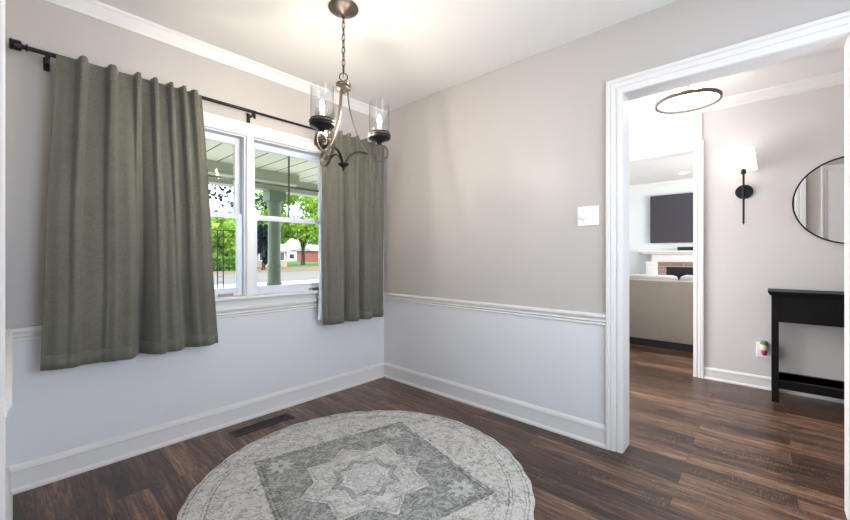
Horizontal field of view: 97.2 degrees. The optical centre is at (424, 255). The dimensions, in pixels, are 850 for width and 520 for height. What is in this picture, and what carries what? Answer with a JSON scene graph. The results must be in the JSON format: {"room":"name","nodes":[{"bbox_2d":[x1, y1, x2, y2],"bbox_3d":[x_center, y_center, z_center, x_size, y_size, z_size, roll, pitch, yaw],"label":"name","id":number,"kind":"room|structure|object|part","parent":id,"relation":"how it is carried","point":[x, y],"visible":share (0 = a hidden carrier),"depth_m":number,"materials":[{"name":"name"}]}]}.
{"room":"dining room","nodes":[
{"label":"dining room","id":0,"kind":"room"},
{"bbox_2d":[5,0,5,467],"bbox_3d":[-0.677,-0.107,0.506,3.550,2.440,0.120,0,0,42],"label":"wall","id":1,"kind":"structure","parent":0,"point":[5,0],"depth_m":1.74,"materials":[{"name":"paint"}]},
{"bbox_2d":[0,0,4,519],"bbox_3d":[-0.961,0.063,0.851,0.074,2.100,0.010,0,0,42],"label":"trim","id":2,"kind":"structure","parent":1,"relation":"attached to","point":[2,2],"depth_m":0.85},
{"bbox_2d":[5,328,11,419],"bbox_3d":[-1.464,0.372,1.315,1.296,0.068,0.021,0,0,42],"label":"trim","id":3,"kind":"structure","parent":1,"relation":"attached to","point":[8,332],"depth_m":1.12,"materials":[{"name":"white wood"}]},
{"bbox_2d":[5,468,12,519],"bbox_3d":[-1.464,1.048,1.315,1.296,0.130,0.022,0,0,42],"label":"baseboard","id":4,"kind":"structure","parent":1,"relation":"attached to","point":[8,494],"depth_m":1.60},
{"bbox_2d":[6,0,383,468],"bbox_3d":[-2.306,-0.137,1.463,0.150,2.900,5.830,0,0,42],"label":"wall","id":5,"kind":"structure","parent":0,"point":[51,412],"depth_m":2.06,"materials":[{"name":"paint"}]},
{"bbox_2d":[9,38,319,131],"bbox_3d":[-1.158,-0.948,2.536,0.109,0.079,2.218,0,0,42],"label":"curtain rod","id":6,"kind":"object","parent":5,"relation":"attached to","point":[14,44],"visible":0.63,"depth_m":1.85,"materials":[{"name":"black metal"}]},
{"bbox_2d":[40,54,217,370],"bbox_3d":[-1.532,-0.223,2.028,0.135,1.517,0.772,0,0,42],"label":"curtain","id":7,"kind":"object","parent":6,"relation":"hanging from","point":[128,260],"visible":1,"depth_m":1.95,"materials":[{"name":"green fabric"}]},
{"bbox_3d":[-1.488,-0.963,2.126,0.021,0.020,1.048,0,0,42],"label":"rod","id":8,"kind":"part","parent":6,"relation":"part of","materials":[{"name":"black metal"}]},
{"bbox_3d":[-0.785,-0.963,2.901,0.017,0.017,1.065,0,0,42],"label":"rod","id":9,"kind":"part","parent":6,"relation":"part of","materials":[{"name":"black metal"}]},
{"bbox_2d":[318,130,383,324],"bbox_3d":[-0.581,-0.227,3.087,0.126,1.510,0.646,0,0,41],"label":"curtain","id":10,"kind":"object","parent":6,"relation":"hanging from","point":[352,199],"visible":0.96,"depth_m":3.04,"materials":[{"name":"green fabric"}]},
{"bbox_2d":[9,362,384,494],"bbox_3d":[-1.153,1.048,2.606,0.022,0.130,2.327,0,0,42],"label":"baseboard","id":11,"kind":"structure","parent":5,"relation":"attached to","point":[38,472],"depth_m":2.21,"materials":[{"name":"white wood"}]},
{"bbox_2d":[9,292,384,342],"bbox_3d":[-1.153,0.372,2.605,0.023,0.068,2.329,0,0,42],"label":"trim","id":12,"kind":"structure","parent":5,"relation":"attached to","point":[20,334],"depth_m":2.52,"materials":[{"name":"white wood"}]},
{"bbox_2d":[45,0,386,120],"bbox_3d":[-1.149,-1.290,2.594,0.044,0.074,2.339,0,0,42],"label":"trim","id":13,"kind":"structure","parent":5,"relation":"attached to","point":[98,10],"depth_m":2.33,"materials":[{"name":"white wood"}]},
{"bbox_2d":[204,127,245,296],"bbox_3d":[-1.486,-0.270,2.364,0.135,1.095,0.637,0,0,42],"label":"window","id":14,"kind":"structure","parent":5,"relation":"in","point":[238,141],"depth_m":2.55,"materials":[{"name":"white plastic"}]},
{"bbox_3d":[-1.493,-0.533,2.370,0.030,0.548,0.613,0,0,42],"label":"sash","id":15,"kind":"part","parent":14,"relation":"part of","materials":[{"name":"white plastic"}]},
{"bbox_3d":[-1.465,-0.011,2.345,0.030,0.553,0.613,0,0,42],"label":"sash","id":16,"kind":"part","parent":14,"relation":"part of","materials":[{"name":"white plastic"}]},
{"bbox_2d":[246,136,252,294],"bbox_3d":[-1.251,-0.270,2.610,0.152,1.095,0.043,0,0,42],"label":"trim","id":17,"kind":"structure","parent":5,"relation":"attached to","point":[249,140],"depth_m":2.56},
{"bbox_2d":[203,112,320,152],"bbox_3d":[-1.203,-0.318,2.552,0.021,1.171,1.467,0,0,42],"label":"trim","id":18,"kind":"structure","parent":5,"relation":"attached to","point":[214,121],"depth_m":2.59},
{"bbox_2d":[215,293,318,308],"bbox_3d":[-1.206,0.315,2.554,0.014,0.047,1.467,0,0,42],"label":"trim","id":19,"kind":"structure","parent":5,"relation":"attached to","point":[247,302],"depth_m":2.63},
{"bbox_2d":[215,290,318,301],"bbox_3d":[-1.206,0.280,2.554,0.077,0.023,1.505,0,0,42],"label":"trim","id":20,"kind":"structure","parent":5,"relation":"attached to","point":[255,296],"depth_m":2.61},
{"bbox_2d":[253,138,320,294],"bbox_3d":[-1.036,-0.270,2.859,0.135,1.095,0.615,0,0,42],"label":"window","id":21,"kind":"structure","parent":5,"relation":"in","point":[259,145],"depth_m":2.81,"materials":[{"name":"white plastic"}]},
{"bbox_3d":[-1.016,-0.011,2.841,0.030,0.553,0.591,0,0,42],"label":"sash","id":22,"kind":"part","parent":21,"relation":"part of","materials":[{"name":"white plastic"}]},
{"bbox_3d":[-1.043,-0.533,2.865,0.030,0.548,0.591,0,0,42],"label":"sash","id":23,"kind":"part","parent":21,"relation":"part of","materials":[{"name":"clear glass"}]},
{"bbox_2d":[96,0,675,111],"bbox_3d":[-0.310,-1.457,-0.392,5.300,0.260,5.765,0,0,42],"label":"ceiling","id":24,"kind":"structure","parent":0,"point":[398,53],"depth_m":2.23,"materials":[{"name":"paint"}]},
{"bbox_2d":[309,0,390,170],"bbox_3d":[-0.470,-0.889,2.009,0.440,0.876,0.441,0,0,42],"label":"chandelier","id":25,"kind":"object","parent":24,"relation":"hanging from","point":[343,9],"visible":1,"depth_m":1.98,"materials":[{"name":"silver metal"}]},
{"bbox_3d":[-0.500,-0.731,1.821,0.020,0.060,0.020,0,0,42],"label":"bulb","id":26,"kind":"part","parent":25,"relation":"part of","materials":[{"name":"beige"}]},
{"bbox_3d":[-0.479,-0.699,1.879,0.014,0.377,0.221,0,0,20],"label":"arm","id":27,"kind":"part","parent":25,"relation":"part of","materials":[{"name":"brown metal"}]},
{"bbox_3d":[-0.526,-0.699,2.091,0.014,0.377,0.221,0,0,-45],"label":"arm","id":28,"kind":"part","parent":25,"relation":"part of","materials":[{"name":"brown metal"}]},
{"bbox_3d":[-0.307,-0.699,2.014,0.221,0.377,0.014,0,0,-6],"label":"arm","id":29,"kind":"part","parent":25,"relation":"part of","materials":[{"name":"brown metal"}]},
{"bbox_3d":[-0.246,-0.742,2.020,0.111,0.170,0.111,0,0,42],"label":"lamp shade","id":30,"kind":"part","parent":25,"relation":"part of","materials":[{"name":"clear glass"}]},
{"bbox_2d":[13,343,846,519],"bbox_3d":[1.885,1.213,2.028,5.300,0.200,12.300,0,0,42],"label":"floor","id":31,"kind":"structure","parent":0,"point":[698,448],"depth_m":2.05,"materials":[{"name":"brown wood"}]},
{"bbox_2d":[229,413,293,437],"bbox_3d":[-1.067,1.111,2.472,0.100,0.005,0.390,0,0,42],"label":"floor vent","id":32,"kind":"object","parent":31,"relation":"in","point":[251,428],"visible":1,"depth_m":2.45,"materials":[{"name":"brown metal"}]},
{"bbox_2d":[234,415,288,434],"bbox_3d":[-1.067,1.110,2.472,0.064,0.004,0.350,0,0,42],"label":"grille","id":33,"kind":"object","parent":32,"relation":"attached to","point":[251,428],"depth_m":2.46,"materials":[{"name":"brown metal"}]},
{"bbox_2d":[177,410,534,519],"bbox_3d":[-0.295,1.108,1.879,1.627,0.010,1.627,0,0,42],"label":"round rug","id":34,"kind":"object","parent":31,"relation":"on","point":[376,464],"visible":1,"depth_m":1.88,"materials":[{"name":"grey fabric"}]},
{"bbox_2d":[629,274,692,351],"bbox_3d":[3.460,0.673,4.583,2.100,0.880,0.920,0,0,42],"label":"sofa","id":35,"kind":"object","parent":31,"relation":"on","point":[660,306],"visible":0.24,"depth_m":4.53,"materials":[{"name":"beige fabric"}]},
{"bbox_2d":[629,274,677,279],"bbox_3d":[2.937,0.445,4.828,0.530,0.412,0.260,0,0,42],"label":"cushion","id":36,"kind":"object","parent":35,"relation":"on","point":[635,276],"depth_m":4.73,"materials":[{"name":"fabric"}]},
{"bbox_2d":[679,275,692,280],"bbox_3d":[3.349,0.442,4.454,0.530,0.418,0.260,0,0,42],"label":"cushion","id":37,"kind":"object","parent":35,"relation":"on","point":[686,277],"depth_m":4.50,"materials":[{"name":"fabric"}]},
{"bbox_2d":[639,250,692,279],"bbox_3d":[5.196,0.505,6.720,2.380,1.215,0.499,0,0,42],"label":"fireplace","id":38,"kind":"object","parent":31,"relation":"on","point":[675,263],"visible":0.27,"depth_m":7.24,"materials":[{"name":"brick"}]},
{"bbox_2d":[639,250,692,253],"bbox_3d":[5.263,-0.070,6.794,2.380,0.065,0.299,0,0,42],"label":"mantel shelf","id":39,"kind":"object","parent":38,"relation":"attached to","point":[689,251],"depth_m":7.18,"materials":[{"name":"white wood"}]},
{"bbox_3d":[5.289,0.663,6.822,1.520,0.900,0.025,0,0,42],"label":"firebox frame","id":40,"kind":"part","parent":38,"relation":"part of","materials":[{"name":"black metal"}]},
{"bbox_2d":[677,247,692,250],"bbox_3d":[5.120,-0.137,6.871,0.815,0.070,0.120,0,0,42],"label":"soundbar","id":41,"kind":"object","parent":38,"relation":"on","point":[678,248],"visible":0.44,"depth_m":7.02,"materials":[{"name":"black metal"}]},
{"bbox_2d":[768,288,843,402],"bbox_3d":[3.108,0.691,2.650,1.009,0.845,0.332,0,0,42],"label":"console table","id":42,"kind":"object","parent":31,"relation":"on","point":[810,307],"visible":1,"depth_m":2.77,"materials":[{"name":"black paint"}]},
{"bbox_3d":[2.860,0.707,3.065,0.040,0.813,0.040,0,0,42],"label":"leg","id":43,"kind":"part","parent":42,"relation":"part of","materials":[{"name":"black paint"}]},
{"bbox_3d":[2.682,0.707,2.869,0.040,0.813,0.040,0,0,42],"label":"leg","id":44,"kind":"part","parent":42,"relation":"part of","materials":[{"name":"black paint"}]},
{"bbox_2d":[779,372,843,399],"bbox_3d":[3.114,0.974,2.656,0.945,0.062,0.297,0,0,42],"label":"shelf","id":45,"kind":"object","parent":42,"relation":"attached to","point":[787,381],"depth_m":2.77,"materials":[{"name":"black paint"}]},
{"bbox_2d":[384,0,849,424],"bbox_3d":[1.627,-0.137,1.743,5.300,2.500,0.130,0,0,42],"label":"wall","id":46,"kind":"structure","parent":0,"point":[487,177],"depth_m":2.52,"materials":[{"name":"paint"}]},
{"bbox_2d":[384,363,605,448],"bbox_3d":[0.338,1.048,2.809,1.914,0.130,0.022,0,0,42],"label":"baseboard","id":47,"kind":"structure","parent":46,"relation":"attached to","point":[587,431],"depth_m":2.59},
{"bbox_2d":[384,293,605,325],"bbox_3d":[0.337,0.372,2.810,1.918,0.068,0.023,0,0,42],"label":"trim","id":48,"kind":"structure","parent":46,"relation":"attached to","point":[535,312],"depth_m":2.59,"materials":[{"name":"white wood"}]},
{"bbox_2d":[578,205,598,225],"bbox_3d":[0.970,-0.239,2.235,0.124,0.116,0.024,0,0,42],"label":"light switch","id":49,"kind":"object","parent":46,"relation":"attached to","point":[588,215],"visible":1,"depth_m":2.24,"materials":[{"name":"white plastic"}]},
{"bbox_3d":[0.947,-0.239,2.251,0.044,0.044,0.017,0,0,42],"label":"dimmer knob","id":50,"kind":"part","parent":49,"relation":"part of","materials":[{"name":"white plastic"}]},
{"bbox_2d":[606,11,849,452],"bbox_3d":[1.427,0.054,1.822,1.024,2.117,0.021,0,0,42],"label":"trim","id":51,"kind":"structure","parent":46,"relation":"attached to","point":[838,24],"depth_m":2.12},
{"bbox_2d":[630,47,840,100],"bbox_3d":[1.528,0.054,1.934,1.024,2.117,0.021,0,0,42],"label":"trim","id":52,"kind":"structure","parent":46,"relation":"attached to","point":[840,47],"depth_m":1.84,"materials":[{"name":"white wood"}]},
{"bbox_2d":[623,33,849,519],"bbox_3d":[1.478,0.089,1.878,0.883,2.047,0.132,0,0,42],"label":"trim","id":53,"kind":"structure","parent":46,"relation":"attached to","point":[843,40],"depth_m":1.73,"materials":[{"name":"white wood"}]},
{"bbox_2d":[629,184,692,276],"bbox_3d":[5.489,-0.177,6.894,4.900,2.580,0.150,0,0,42],"label":"wall","id":54,"kind":"structure","parent":0,"point":[639,200],"depth_m":7.70,"materials":[{"name":"paint"}]},
{"bbox_2d":[629,178,692,190],"bbox_3d":[5.414,-1.419,6.811,4.600,0.096,0.073,0,0,42],"label":"trim","id":55,"kind":"structure","parent":54,"relation":"attached to","point":[684,181],"depth_m":7.45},
{"bbox_2d":[650,192,692,242],"bbox_3d":[5.181,-0.732,7.020,1.665,0.940,0.078,0,0,42],"label":"television","id":56,"kind":"object","parent":54,"relation":"attached to","point":[671,216],"visible":0.44,"depth_m":7.31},
{"bbox_2d":[629,154,692,185],"bbox_3d":[4.324,-1.567,5.014,5.700,0.200,4.600,0,0,42],"label":"ceiling","id":57,"kind":"structure","parent":0,"point":[660,170],"depth_m":6.43,"materials":[{"name":"paint"}]},
{"bbox_2d":[629,47,843,117],"bbox_3d":[2.221,-1.487,2.510,5.450,0.200,1.935,0,0,42],"label":"ceiling","id":58,"kind":"structure","parent":0,"point":[831,61],"depth_m":2.91,"materials":[{"name":"paint"}]},
{"bbox_2d":[655,81,722,113],"bbox_3d":[2.006,-1.276,2.864,0.422,0.222,0.422,0,0,42],"label":"ceiling light","id":59,"kind":"object","parent":58,"relation":"attached to","point":[697,98],"visible":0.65,"depth_m":2.84,"materials":[{"name":"white glass"}]},
{"bbox_3d":[1.918,-1.283,2.845,0.060,0.088,0.060,0,0,42],"label":"bulb","id":60,"kind":"part","parent":59,"relation":"part of","materials":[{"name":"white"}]},
{"bbox_2d":[658,92,719,110],"bbox_3d":[2.006,-1.181,2.864,0.388,0.009,0.388,0,0,42],"label":"diffuser","id":61,"kind":"object","parent":59,"relation":"attached to","point":[680,101],"depth_m":2.85,"materials":[{"name":"white"}]},
{"bbox_2d":[702,84,843,380],"bbox_3d":[2.861,-0.177,3.216,5.450,2.580,0.130,0,0,42],"label":"wall","id":62,"kind":"structure","parent":0,"point":[791,136],"depth_m":3.14,"materials":[{"name":"paint"}]},
{"bbox_2d":[629,112,701,152],"bbox_3d":[1.718,-1.185,4.158,2.191,0.265,0.010,0,0,42],"label":"wall","id":63,"kind":"structure","parent":62,"relation":"attached to","point":[687,128],"depth_m":3.60,"materials":[{"name":"white paint"}]},
{"bbox_2d":[629,140,703,378],"bbox_3d":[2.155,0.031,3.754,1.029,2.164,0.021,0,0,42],"label":"trim","id":64,"kind":"structure","parent":62,"relation":"attached to","point":[698,147],"depth_m":3.44,"materials":[{"name":"white wood"}]},
{"bbox_2d":[629,71,843,126],"bbox_3d":[2.799,-1.347,3.147,5.150,0.080,0.056,0,0,42],"label":"trim","id":65,"kind":"structure","parent":62,"relation":"attached to","point":[837,78],"depth_m":3.13,"materials":[{"name":"white wood"}]},
{"bbox_2d":[730,147,757,224],"bbox_3d":[2.686,-0.584,3.159,0.176,0.637,0.188,0,0,42],"label":"wall sconce","id":66,"kind":"object","parent":62,"relation":"attached to","point":[743,158],"visible":1,"depth_m":3.15,"materials":[{"name":"white fabric"}]},
{"bbox_3d":[2.682,-0.511,3.155,0.036,0.492,0.036,0,0,42],"label":"stem","id":67,"kind":"part","parent":66,"relation":"part of","materials":[{"name":"black metal"}]},
{"bbox_3d":[2.682,-0.812,3.155,0.176,0.180,0.176,0,0,42],"label":"lamp shade","id":68,"kind":"part","parent":66,"relation":"part of","materials":[{"name":"white fabric"}]},
{"bbox_2d":[756,342,770,357],"bbox_3d":[2.844,0.787,3.137,0.106,0.124,0.009,0,0,42],"label":"wall outlet","id":69,"kind":"object","parent":62,"relation":"attached to","point":[758,350],"visible":0.37,"depth_m":3.15,"materials":[{"name":"white plastic"}]},
{"bbox_2d":[760,340,768,355],"bbox_3d":[2.822,0.766,3.117,0.053,0.127,0.054,0,0,42],"label":"air freshener","id":70,"kind":"object","parent":62,"relation":"attached to","point":[764,344],"visible":1,"depth_m":3.10,"materials":[{"name":"plastic"}]},
{"bbox_2d":[761,350,767,355],"bbox_3d":[2.822,0.806,3.117,0.041,0.048,0.042,0,0,42],"label":"bottle","id":71,"kind":"object","parent":70,"relation":"on","point":[764,352],"depth_m":3.11,"materials":[{"name":"pink plastic"}]},
{"bbox_2d":[704,366,843,402],"bbox_3d":[3.627,1.060,2.418,2.945,0.107,0.022,0,0,42],"label":"baseboard","id":72,"kind":"structure","parent":62,"relation":"attached to","point":[727,376],"depth_m":3.21,"materials":[{"name":"white wood"}]},
{"bbox_2d":[792,156,843,243],"bbox_3d":[3.209,-0.422,2.797,0.672,0.672,0.022,0,0,42],"label":"round mirror","id":73,"kind":"object","parent":62,"relation":"attached to","point":[818,199],"visible":0.94,"depth_m":2.90,"materials":[{"name":"black mirror"}]},
{"label":"outside","id":74,"kind":"structure","parent":0,"visible":0},
{"bbox_2d":[287,261,317,266],"bbox_3d":[-81.594,1.698,144.646,210.000,0.230,420.000,0,0,42],"label":"lawn","id":75,"kind":"structure","parent":74,"point":[289,263],"depth_m":69.78,"materials":[{"name":"green plant"}]},
{"bbox_2d":[227,198,265,226],"bbox_3d":[-40.030,-6.021,84.772,10.853,15.293,11.037,0,0,42],"label":"shade tree","id":76,"kind":"object","parent":75,"relation":"on","point":[258,222],"visible":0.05,"depth_m":82.28,"materials":[{"name":"green plant"}]},
{"bbox_2d":[233,247,289,266],"bbox_3d":[-25.014,-0.037,56.693,9.000,3.300,5.581,0,0,42],"label":"house","id":77,"kind":"structure","parent":75,"relation":"on","point":[283,250],"depth_m":55.19,"materials":[{"name":"beige"}]},
{"bbox_2d":[280,209,290,243],"bbox_3d":[-51.537,-7.961,130.060,13.306,19.165,12.639,0,0,42],"label":"shade tree","id":78,"kind":"object","parent":75,"relation":"on","point":[287,240],"visible":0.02,"depth_m":129.57,"materials":[{"name":"green plant"}]},
{"bbox_2d":[255,190,317,264],"bbox_3d":[-21.748,-5.866,67.398,15.051,14.963,15.208,0,0,-4],"label":"shade tree","id":79,"kind":"object","parent":75,"relation":"on","point":[305,234],"visible":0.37,"depth_m":63.69,"materials":[{"name":"green plant"}]},
{"bbox_2d":[281,244,300,260],"bbox_3d":[-40.805,-0.987,113.705,9.000,5.200,8.048,0,0,42],"label":"house","id":80,"kind":"structure","parent":75,"relation":"on","point":[292,254],"depth_m":110.37,"materials":[{"name":"white"}]},
{"bbox_2d":[295,245,317,261],"bbox_3d":[-29.877,-0.787,107.891,9.000,4.800,11.741,0,0,42],"label":"house","id":81,"kind":"structure","parent":75,"relation":"on","point":[311,251],"depth_m":102.51,"materials":[{"name":"red brick"}]},
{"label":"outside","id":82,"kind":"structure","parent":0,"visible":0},
{"bbox_2d":[214,280,317,288],"bbox_3d":[-1.105,1.713,17.634,19.900,0.200,300.000,0,0,42],"label":"gravel drive","id":83,"kind":"structure","parent":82,"point":[301,281],"depth_m":21.98,"materials":[{"name":"stone"}]},
{"bbox_2d":[211,229,235,287],"bbox_3d":[-3.824,0.558,7.120,0.020,2.110,0.670,0,0,42],"label":"trellis","id":84,"kind":"object","parent":83,"relation":"on","point":[211,229],"visible":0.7,"depth_m":7.09,"materials":[{"name":"black metal"}]},
{"bbox_3d":[-3.898,0.563,7.039,0.018,2.100,0.018,0,0,-25],"label":"post","id":85,"kind":"part","parent":84,"relation":"part of","materials":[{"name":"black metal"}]},
{"bbox_3d":[-3.829,0.563,7.114,0.018,2.100,0.018,0,0,-25],"label":"post","id":86,"kind":"part","parent":84,"relation":"part of","materials":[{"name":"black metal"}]},
{"bbox_2d":[209,184,267,223],"bbox_3d":[-6.828,-1.239,8.952,6.306,5.713,1.355,0,0,-43],"label":"tree","id":87,"kind":"object","parent":83,"relation":"on","point":[220,187],"visible":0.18,"depth_m":10.30,"materials":[{"name":"green plant"}]},
{"bbox_3d":[-3.057,1.363,3.203,3.300,0.200,14.000,0,0,42],"label":"floor","id":88,"kind":"structure","parent":0,"visible":0},
{"bbox_3d":[-4.101,0.898,4.150,0.260,0.730,14.000,0,0,42],"label":"wall","id":89,"kind":"structure","parent":88,"relation":"on","visible":0},
{"bbox_2d":[263,190,285,284],"bbox_3d":[-2.417,-0.249,6.007,0.284,1.565,0.284,0,0,42],"label":"porch column","id":90,"kind":"structure","parent":89,"relation":"on","point":[274,199],"depth_m":5.92,"materials":[{"name":"green paint"}]},
{"bbox_2d":[208,174,317,197],"bbox_3d":[-4.101,-1.137,4.151,0.220,0.200,14.000,0,0,42],"label":"beam","id":91,"kind":"structure","parent":90,"relation":"on","point":[212,180],"depth_m":6.00,"materials":[{"name":"green paint"}]},
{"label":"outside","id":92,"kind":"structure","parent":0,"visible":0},
{"bbox_2d":[213,271,317,284],"bbox_3d":[-13.660,1.713,29.022,14.000,0.200,300.000,0,0,42],"label":"street","id":93,"kind":"structure","parent":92,"point":[230,278],"depth_m":28.11,"materials":[{"name":"grey asphalt"}]},
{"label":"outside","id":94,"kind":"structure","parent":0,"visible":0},
{"bbox_2d":[213,266,317,273],"bbox_3d":[-24.770,1.703,39.100,16.000,0.220,300.000,0,0,42],"label":"verge","id":95,"kind":"structure","parent":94,"point":[298,268],"depth_m":44.21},
{"bbox_2d":[211,211,235,256],"bbox_3d":[-25.018,-2.038,45.890,7.293,7.304,8.268,0,0,-1],"label":"shade tree","id":96,"kind":"object","parent":95,"relation":"on","point":[216,223],"visible":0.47,"depth_m":43.97,"materials":[{"name":"green plant"}]},
{"bbox_2d":[212,256,235,270],"bbox_3d":[-22.171,0.859,40.464,1.872,1.780,4.458,0,0,42],"label":"hedge","id":97,"kind":"object","parent":95,"relation":"on","point":[229,262],"visible":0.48,"depth_m":40.31,"materials":[{"name":"green plant"}]},
{"bbox_2d":[257,224,267,269],"bbox_3d":[-18.504,-1.024,43.042,2.180,5.315,2.200,0,0,-23],"label":"conifer","id":98,"kind":"object","parent":95,"relation":"on","point":[262,232],"visible":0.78,"depth_m":42.58,"materials":[{"name":"green plant"}]},
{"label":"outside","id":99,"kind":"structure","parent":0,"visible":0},
{"bbox_2d":[206,140,317,183],"bbox_3d":[-3.094,-1.337,3.237,3.400,0.200,14.000,0,0,42],"label":"ceiling","id":100,"kind":"structure","parent":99,"point":[307,171],"depth_m":4.91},
{"bbox_2d":[207,160,298,186],"bbox_3d":[-5.233,-1.162,2.248,0.180,0.150,9.660,0,0,42],"label":"beam","id":101,"kind":"structure","parent":100,"relation":"attached to","point":[217,168],"depth_m":5.33,"materials":[{"name":"green paint"}]}
]}

